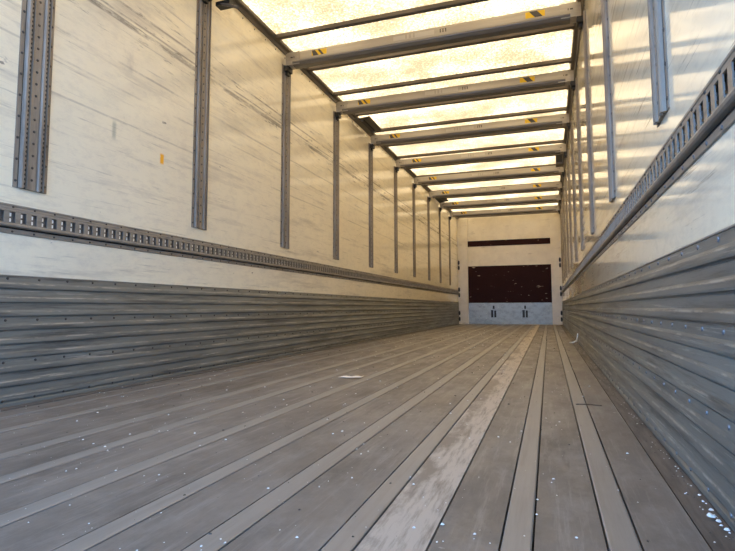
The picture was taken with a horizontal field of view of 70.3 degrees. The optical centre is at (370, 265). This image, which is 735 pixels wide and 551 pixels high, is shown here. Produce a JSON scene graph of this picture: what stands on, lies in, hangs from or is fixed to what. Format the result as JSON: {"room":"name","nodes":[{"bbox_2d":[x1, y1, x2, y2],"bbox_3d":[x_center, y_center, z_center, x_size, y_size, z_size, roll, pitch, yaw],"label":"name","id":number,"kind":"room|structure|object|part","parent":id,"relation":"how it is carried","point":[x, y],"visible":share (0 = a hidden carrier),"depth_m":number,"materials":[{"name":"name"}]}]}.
{"room":"cargo space","nodes":[
{"label":"cargo space","id":0,"kind":"room"},
{"bbox_2d":[0,0,457,301],"bbox_3d":[0.081,-0.329,7.041,0.034,2.855,13.490,-2,-5,19],"label":"wall","id":1,"kind":"structure","parent":0,"point":[120,152],"depth_m":3.36,"materials":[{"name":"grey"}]},
{"bbox_2d":[12,0,55,193],"bbox_3d":[-1.504,-1.143,2.377,0.017,1.625,0.160,-2,-5,19],"label":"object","id":2,"kind":"object","parent":1,"relation":"attached to","point":[33,104],"visible":1,"depth_m":2.34,"materials":[{"name":"grey metal"}]},
{"bbox_2d":[191,0,211,229],"bbox_3d":[-1.121,-1.054,3.498,0.017,1.625,0.160,-2,-5,19],"label":"post","id":3,"kind":"object","parent":1,"relation":"attached to","point":[203,11],"visible":1,"depth_m":3.48,"materials":[{"name":"grey metal"}]},
{"bbox_2d":[0,274,458,407],"bbox_3d":[0.084,0.690,6.897,0.014,0.552,13.375,-2,-5,19],"label":"corrugated wall panel","id":4,"kind":"object","parent":1,"relation":"attached to","point":[60,337],"visible":1,"depth_m":3.01,"materials":[{"name":"metal"}]},
{"bbox_2d":[0,202,458,294],"bbox_3d":[0.084,0.176,6.939,0.018,0.128,13.375,-2,-5,19],"label":"rail","id":5,"kind":"object","parent":1,"relation":"attached to","point":[14,219],"visible":1,"depth_m":3.04,"materials":[{"name":"metal"}]},
{"bbox_2d":[280,64,290,248],"bbox_3d":[-0.740,-0.965,4.612,0.017,1.625,0.160,-2,-5,19],"label":"post","id":6,"kind":"object","parent":1,"relation":"attached to","point":[286,81],"visible":0.97,"depth_m":4.59,"materials":[{"name":"grey metal"}]},
{"bbox_3d":[-0.747,-0.965,4.614,0.003,1.625,0.160,-2,-5,19],"label":"plate","id":7,"kind":"part","parent":6,"relation":"part of","materials":[{"name":"grey metal"}]},
{"bbox_2d":[284,1,582,76],"bbox_3d":[0.412,-1.811,4.248,2.442,0.186,0.112,-2,-5,19],"label":"beam","id":8,"kind":"structure","parent":6,"relation":"attached to","point":[567,13],"depth_m":4.16,"materials":[{"name":"metal"}]},
{"bbox_2d":[333,111,338,259],"bbox_3d":[-0.366,-0.877,5.706,0.017,1.625,0.160,-2,-5,19],"label":"post","id":9,"kind":"object","parent":1,"relation":"attached to","point":[335,122],"visible":0.95,"depth_m":5.68,"materials":[{"name":"grey metal"}]},
{"bbox_3d":[-0.373,-0.877,5.708,0.003,1.625,0.160,-2,-5,19],"label":"plate","id":10,"kind":"part","parent":9,"relation":"part of","materials":[{"name":"grey metal"}]},
{"bbox_2d":[335,69,574,120],"bbox_3d":[0.786,-1.723,5.343,2.442,0.186,0.112,-2,-5,19],"label":"beam","id":11,"kind":"structure","parent":9,"relation":"attached to","point":[565,77],"depth_m":5.27,"materials":[{"name":"metal"}]},
{"bbox_2d":[231,0,458,218],"bbox_3d":[0.106,-1.707,7.111,0.058,0.043,13.430,-2,-5,19],"label":"trim","id":12,"kind":"structure","parent":1,"relation":"attached to","point":[244,9],"depth_m":4.63,"materials":[{"name":"metal"}]},
{"bbox_2d":[368,143,372,267],"bbox_3d":[0.014,-0.788,6.820,0.017,1.625,0.160,-2,-5,19],"label":"post","id":13,"kind":"object","parent":1,"relation":"attached to","point":[370,153],"visible":0.99,"depth_m":6.80,"materials":[{"name":"grey metal"}]},
{"bbox_2d":[370,113,569,150],"bbox_3d":[1.166,-1.634,6.457,2.442,0.186,0.112,-2,-5,19],"label":"beam","id":14,"kind":"structure","parent":13,"relation":"attached to","point":[557,120],"depth_m":6.39,"materials":[{"name":"metal"}]},
{"bbox_2d":[394,166,397,272],"bbox_3d":[0.395,-0.699,7.933,0.017,1.625,0.160,-2,-5,19],"label":"post","id":15,"kind":"object","parent":1,"relation":"attached to","point":[395,173],"visible":0.96,"depth_m":7.91,"materials":[{"name":"grey metal"}]},
{"bbox_3d":[0.388,-0.699,7.935,0.003,1.625,0.160,-2,-5,19],"label":"plate","id":16,"kind":"part","parent":15,"relation":"part of","materials":[{"name":"grey metal"}]},
{"bbox_2d":[395,144,566,172],"bbox_3d":[1.546,-1.545,7.570,2.442,0.186,0.112,-2,-5,19],"label":"beam","id":17,"kind":"structure","parent":15,"relation":"attached to","point":[555,149],"depth_m":7.50,"materials":[{"name":"metal"}]},
{"bbox_2d":[412,183,415,276],"bbox_3d":[0.762,-0.613,9.009,0.017,1.625,0.160,-2,-5,19],"label":"post","id":18,"kind":"object","parent":1,"relation":"attached to","point":[413,189],"visible":0.99,"depth_m":8.98,"materials":[{"name":"grey metal"}]},
{"bbox_3d":[0.755,-0.613,9.011,0.003,1.625,0.160,-2,-5,19],"label":"plate","id":19,"kind":"part","parent":18,"relation":"part of","materials":[{"name":"grey metal"}]},
{"bbox_2d":[413,165,564,188],"bbox_3d":[1.914,-1.459,8.646,2.442,0.186,0.112,-2,-5,19],"label":"beam","id":20,"kind":"structure","parent":18,"relation":"attached to","point":[546,170],"depth_m":8.59,"materials":[{"name":"metal"}]},
{"bbox_2d":[427,197,430,280],"bbox_3d":[1.139,-0.525,10.113,0.017,1.625,0.160,-2,-5,19],"label":"post","id":21,"kind":"object","parent":1,"relation":"attached to","point":[428,202],"visible":0.98,"depth_m":10.09,"materials":[{"name":"grey metal"}]},
{"bbox_3d":[1.133,-0.525,10.115,0.003,1.625,0.160,-2,-5,19],"label":"plate","id":22,"kind":"part","parent":21,"relation":"part of","materials":[{"name":"grey metal"}]},
{"bbox_2d":[439,207,441,282],"bbox_3d":[1.497,-0.441,11.160,0.017,1.625,0.160,-2,-5,19],"label":"post","id":23,"kind":"object","parent":1,"relation":"attached to","point":[439,207],"visible":1,"depth_m":11.13,"materials":[{"name":"grey metal"}]},
{"bbox_2d":[439,195,560,211],"bbox_3d":[2.649,-1.288,10.797,2.442,0.186,0.112,-2,-5,19],"label":"beam","id":24,"kind":"structure","parent":23,"relation":"attached to","point":[547,198],"depth_m":10.74,"materials":[{"name":"metal"}]},
{"bbox_2d":[448,216,450,284],"bbox_3d":[1.871,-0.354,12.255,0.017,1.625,0.160,-2,-5,19],"label":"post","id":25,"kind":"object","parent":1,"relation":"attached to","point":[448,216],"visible":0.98,"depth_m":12.23,"materials":[{"name":"grey metal"}]},
{"bbox_2d":[428,182,562,201],"bbox_3d":[2.291,-1.371,9.750,2.442,0.186,0.112,-2,-5,19],"label":"beam","id":26,"kind":"structure","parent":1,"relation":"attached to","point":[554,185],"depth_m":9.69,"materials":[{"name":"metal"}]},
{"bbox_2d":[449,205,559,219],"bbox_3d":[3.023,-1.200,11.892,2.442,0.186,0.112,-2,-5,19],"label":"beam","id":27,"kind":"structure","parent":1,"relation":"attached to","point":[554,208],"depth_m":11.84,"materials":[{"name":"metal"}]},
{"bbox_2d":[0,324,734,550],"bbox_3d":[1.261,0.994,6.500,2.480,0.123,13.430,-2,-5,19],"label":"floor","id":28,"kind":"structure","parent":0,"point":[122,511],"depth_m":1.44,"materials":[{"name":"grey wood"}]},
{"bbox_2d":[340,375,362,377],"bbox_3d":[-0.112,0.649,3.060,0.155,0.014,0.035,-2,-5,25],"label":"paper scrap","id":29,"kind":"object","parent":28,"relation":"on","point":[346,376],"visible":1,"depth_m":3.06,"materials":[{"name":"beige paper"}]},
{"bbox_2d":[8,330,733,550],"bbox_3d":[0.780,0.816,5.074,2.441,0.006,9.012,-2,-5,19],"label":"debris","id":30,"kind":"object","parent":28,"relation":"on","point":[427,330],"depth_m":1.64,"materials":[{"name":"wood"}]},
{"bbox_2d":[707,513,716,517],"bbox_3d":[0.667,0.487,1.021,0.014,0.005,0.016,2,-5,-29],"label":"crumb","id":31,"kind":"object","parent":28,"relation":"on","point":[711,515],"visible":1,"depth_m":1.02,"materials":[{"name":"white"}]},
{"bbox_2d":[242,0,575,211],"bbox_3d":[1.253,-1.770,6.724,2.480,0.007,13.430,-2,-5,19],"label":"ceiling","id":32,"kind":"structure","parent":0,"point":[281,16],"depth_m":5.00,"materials":[{"name":"white plastic"}]},
{"bbox_2d":[275,0,489,40],"bbox_3d":[0.334,-1.962,4.033,2.380,0.036,0.056,-2,-5,19],"label":"bow","id":33,"kind":"object","parent":32,"relation":"attached to","point":[453,3],"visible":1,"depth_m":4.11,"materials":[{"name":"grey metal"}]},
{"bbox_2d":[307,23,574,71],"bbox_3d":[0.535,-1.915,4.623,2.380,0.036,0.056,-2,-5,19],"label":"bow","id":34,"kind":"object","parent":32,"relation":"attached to","point":[571,26],"visible":0.96,"depth_m":4.56,"materials":[{"name":"grey metal"}]},
{"bbox_2d":[333,57,571,96],"bbox_3d":[0.737,-1.868,5.212,2.380,0.036,0.056,-2,-5,19],"label":"bow","id":35,"kind":"object","parent":32,"relation":"attached to","point":[563,60],"visible":1,"depth_m":5.15,"materials":[{"name":"grey metal"}]},
{"bbox_2d":[353,85,568,116],"bbox_3d":[0.938,-1.821,5.802,2.380,0.036,0.056,-2,-5,19],"label":"bow","id":36,"kind":"object","parent":32,"relation":"attached to","point":[566,87],"visible":0.96,"depth_m":5.75,"materials":[{"name":"grey metal"}]},
{"bbox_2d":[354,116,381,132],"bbox_3d":[-0.022,-1.722,6.419,0.200,0.040,0.500,-2,-5,19],"label":"bracket","id":37,"kind":"object","parent":36,"relation":"attached to","point":[367,124],"visible":1,"depth_m":6.39,"materials":[{"name":"metal"}]},
{"bbox_2d":[372,107,566,133],"bbox_3d":[1.140,-1.774,6.392,2.380,0.036,0.056,-2,-5,19],"label":"bow","id":38,"kind":"object","parent":32,"relation":"attached to","point":[558,109],"visible":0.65,"depth_m":6.33,"materials":[{"name":"grey metal"}]},
{"bbox_2d":[385,126,565,146],"bbox_3d":[1.341,-1.727,6.982,2.380,0.036,0.056,-2,-5,19],"label":"bow","id":39,"kind":"object","parent":32,"relation":"attached to","point":[559,127],"visible":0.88,"depth_m":6.93,"materials":[{"name":"grey metal"}]},
{"bbox_2d":[397,140,563,158],"bbox_3d":[1.543,-1.680,7.571,2.380,0.036,0.056,-2,-5,19],"label":"bow","id":40,"kind":"object","parent":32,"relation":"attached to","point":[554,141],"visible":1,"depth_m":7.53,"materials":[{"name":"grey metal"}]},
{"bbox_2d":[407,155,555,169],"bbox_3d":[1.744,-1.633,8.161,2.380,0.036,0.056,-2,-5,19],"label":"bow","id":41,"kind":"object","parent":32,"relation":"attached to","point":[545,155],"visible":0.44,"depth_m":8.14,"materials":[{"name":"grey metal"}]},
{"bbox_2d":[417,164,555,176],"bbox_3d":[1.946,-1.585,8.751,2.380,0.036,0.056,-2,-5,19],"label":"bow","id":42,"kind":"object","parent":32,"relation":"attached to","point":[547,164],"visible":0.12,"depth_m":8.72,"materials":[{"name":"grey metal"}]},
{"bbox_2d":[425,173,560,185],"bbox_3d":[2.147,-1.538,9.341,2.380,0.036,0.056,-2,-5,19],"label":"bow","id":43,"kind":"object","parent":32,"relation":"attached to","point":[560,173],"visible":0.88,"depth_m":9.30,"materials":[{"name":"grey metal"}]},
{"bbox_2d":[436,181,559,190],"bbox_3d":[2.349,-1.491,9.930,2.380,0.036,0.056,-2,-5,19],"label":"bow","id":44,"kind":"object","parent":32,"relation":"attached to","point":[554,181],"visible":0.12,"depth_m":9.89,"materials":[{"name":"grey metal"}]},
{"bbox_2d":[449,201,557,209],"bbox_3d":[2.954,-1.350,11.700,2.380,0.036,0.056,-2,-5,19],"label":"bow","id":45,"kind":"object","parent":32,"relation":"attached to","point":[556,201],"visible":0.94,"depth_m":11.66,"materials":[{"name":"grey metal"}]},
{"bbox_2d":[447,189,559,198],"bbox_3d":[2.550,-1.444,10.520,2.380,0.036,0.056,-2,-5,19],"label":"bow","id":46,"kind":"object","parent":32,"relation":"attached to","point":[557,189],"visible":0.5,"depth_m":10.46,"materials":[{"name":"grey metal"}]},
{"bbox_2d":[435,198,448,202],"bbox_3d":[1.471,-1.373,10.788,0.200,0.040,0.600,-2,-5,19],"label":"bracket","id":47,"kind":"object","parent":46,"relation":"attached to","point":[439,200],"visible":0.54,"depth_m":10.86,"materials":[{"name":"black metal"}]},
{"bbox_2d":[458,211,557,217],"bbox_3d":[3.357,-1.256,12.879,2.380,0.036,0.056,-2,-5,19],"label":"bow","id":48,"kind":"object","parent":32,"relation":"attached to","point":[556,211],"visible":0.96,"depth_m":12.85,"materials":[{"name":"grey metal"}]},
{"bbox_2d":[467,213,552,324],"bbox_3d":[3.429,0.140,12.965,2.540,2.855,0.080,-2,-5,19],"label":"wall","id":49,"kind":"structure","parent":0,"point":[510,279],"depth_m":12.93,"materials":[{"name":"metal"}]},
{"bbox_2d":[457,218,468,323],"bbox_3d":[2.358,0.123,13.281,0.252,2.707,0.058,-2,-5,19],"label":"trim","id":50,"kind":"structure","parent":49,"relation":"attached to","point":[462,243],"depth_m":13.25,"materials":[{"name":"white metal"}]},
{"bbox_3d":[3.432,0.452,12.914,1.990,0.925,0.008,-2,-5,19],"label":"maroon panel","id":51,"kind":"part","parent":49,"relation":"part of","materials":[{"name":"brown wood"}]},
{"bbox_3d":[3.433,1.175,12.852,1.990,0.526,0.014,-2,-5,19],"label":"kick plate","id":52,"kind":"part","parent":49,"relation":"part of","materials":[{"name":"metal"}]},
{"bbox_2d":[550,213,562,324],"bbox_3d":[4.478,0.058,12.562,0.230,2.707,0.058,-2,-5,19],"label":"trim","id":53,"kind":"structure","parent":49,"relation":"attached to","point":[556,272],"depth_m":12.54,"materials":[{"name":"white metal"}]},
{"bbox_2d":[560,0,734,300],"bbox_3d":[2.453,-0.402,6.236,0.034,2.855,13.490,-2,-5,19],"label":"wall","id":54,"kind":"structure","parent":0,"point":[700,34],"depth_m":1.75,"materials":[{"name":"grey"}]},
{"bbox_2d":[560,209,562,282],"bbox_3d":[4.200,-0.426,11.454,0.017,1.625,0.160,-2,-5,19],"label":"post","id":55,"kind":"object","parent":54,"relation":"attached to","point":[560,209],"visible":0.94,"depth_m":11.40,"materials":[{"name":"grey metal"}]},
{"bbox_2d":[561,199,564,280],"bbox_3d":[3.825,-0.513,10.360,0.017,1.625,0.160,-2,-5,19],"label":"post","id":56,"kind":"object","parent":54,"relation":"attached to","point":[561,199],"visible":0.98,"depth_m":10.32,"materials":[{"name":"grey metal"}]},
{"bbox_2d":[563,187,566,277],"bbox_3d":[3.468,-0.597,9.312,0.017,1.625,0.160,-2,-5,19],"label":"post","id":57,"kind":"object","parent":54,"relation":"attached to","point":[563,187],"visible":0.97,"depth_m":9.26,"materials":[{"name":"grey metal"}]},
{"bbox_2d":[565,170,568,273],"bbox_3d":[3.090,-0.685,8.208,0.017,1.625,0.160,-2,-5,19],"label":"post","id":58,"kind":"object","parent":54,"relation":"attached to","point":[565,170],"visible":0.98,"depth_m":8.16,"materials":[{"name":"grey metal"}]},
{"bbox_2d":[567,150,571,268],"bbox_3d":[2.720,-0.772,7.123,0.017,1.625,0.160,-2,-5,19],"label":"post","id":59,"kind":"object","parent":54,"relation":"attached to","point":[567,150],"visible":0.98,"depth_m":7.08,"materials":[{"name":"grey metal"}]},
{"bbox_3d":[2.726,-0.772,7.121,0.003,1.625,0.160,-2,-5,19],"label":"plate","id":60,"kind":"part","parent":59,"relation":"part of","materials":[{"name":"grey metal"}]},
{"bbox_2d":[557,0,584,211],"bbox_3d":[2.399,-1.777,6.333,0.058,0.043,13.430,-2,-5,19],"label":"trim","id":61,"kind":"structure","parent":54,"relation":"attached to","point":[576,32],"depth_m":5.01,"materials":[{"name":"metal"}]},
{"bbox_2d":[570,120,576,261],"bbox_3d":[2.339,-0.861,6.010,0.017,1.625,0.160,-2,-5,19],"label":"post","id":62,"kind":"object","parent":54,"relation":"attached to","point":[571,131],"visible":0.99,"depth_m":5.96,"materials":[{"name":"grey metal"}]},
{"bbox_3d":[2.346,-0.861,6.008,0.003,1.625,0.160,-2,-5,19],"label":"plate","id":63,"kind":"part","parent":62,"relation":"part of","materials":[{"name":"grey metal"}]},
{"bbox_2d":[575,76,583,250],"bbox_3d":[1.955,-0.951,4.887,0.017,1.625,0.160,-2,-5,19],"label":"post","id":64,"kind":"object","parent":54,"relation":"attached to","point":[576,79],"visible":0.99,"depth_m":4.84,"materials":[{"name":"grey metal"}]},
{"bbox_2d":[583,9,593,234],"bbox_3d":[1.578,-1.039,3.783,0.017,1.625,0.160,-2,-5,19],"label":"post","id":65,"kind":"object","parent":54,"relation":"attached to","point":[589,154],"visible":1,"depth_m":3.74,"materials":[{"name":"grey metal"}]},
{"bbox_2d":[601,0,615,202],"bbox_3d":[1.182,-1.132,2.622,0.017,1.625,0.160,-2,-5,19],"label":"post","id":66,"kind":"object","parent":54,"relation":"attached to","point":[604,3],"visible":1,"depth_m":2.56,"materials":[{"name":"grey metal"}]},
{"bbox_3d":[1.188,-1.132,2.620,0.003,1.625,0.160,-2,-5,19],"label":"plate","id":67,"kind":"part","parent":66,"relation":"part of","materials":[{"name":"grey metal"}]},
{"bbox_2d":[561,45,734,293],"bbox_3d":[2.415,0.105,6.148,0.018,0.128,13.375,-2,-5,19],"label":"rail","id":68,"kind":"object","parent":54,"relation":"attached to","point":[712,113],"visible":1,"depth_m":1.24,"materials":[{"name":"metal"}]},
{"bbox_3d":[2.423,0.098,6.146,0.002,0.053,13.375,-2,-5,19],"label":"recess plate","id":69,"kind":"part","parent":68,"relation":"part of","materials":[{"name":"grey metal"}]},
{"bbox_2d":[562,224,734,531],"bbox_3d":[2.419,0.619,6.106,0.014,0.552,13.375,-2,-5,19],"label":"corrugated wall panel","id":70,"kind":"object","parent":54,"relation":"attached to","point":[661,331],"visible":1,"depth_m":1.31,"materials":[{"name":"metal"}]},
{"bbox_2d":[647,0,669,126],"bbox_3d":[0.804,-1.220,1.518,0.017,1.625,0.160,-2,-5,19],"label":"post","id":71,"kind":"object","parent":54,"relation":"attached to","point":[658,59],"visible":1,"depth_m":1.42,"materials":[{"name":"grey metal"}]},
{"bbox_3d":[0.811,-1.220,1.516,0.003,1.625,0.160,-2,-5,19],"label":"plate","id":72,"kind":"part","parent":71,"relation":"part of","materials":[{"name":"grey metal"}]},
{"bbox_3d":[0.031,-1.900,3.135,2.442,0.186,0.112,-2,-5,19],"label":"beam","id":73,"kind":"structure","parent":0,"visible":0},
{"bbox_2d":[216,0,238,9],"bbox_3d":[-0.955,-1.754,3.554,0.205,0.096,0.076,-3,-5,28],"label":"bar","id":74,"kind":"object","parent":73,"relation":"hanging from","point":[224,4],"visible":1,"depth_m":3.55,"materials":[{"name":"metal"}]}
]}

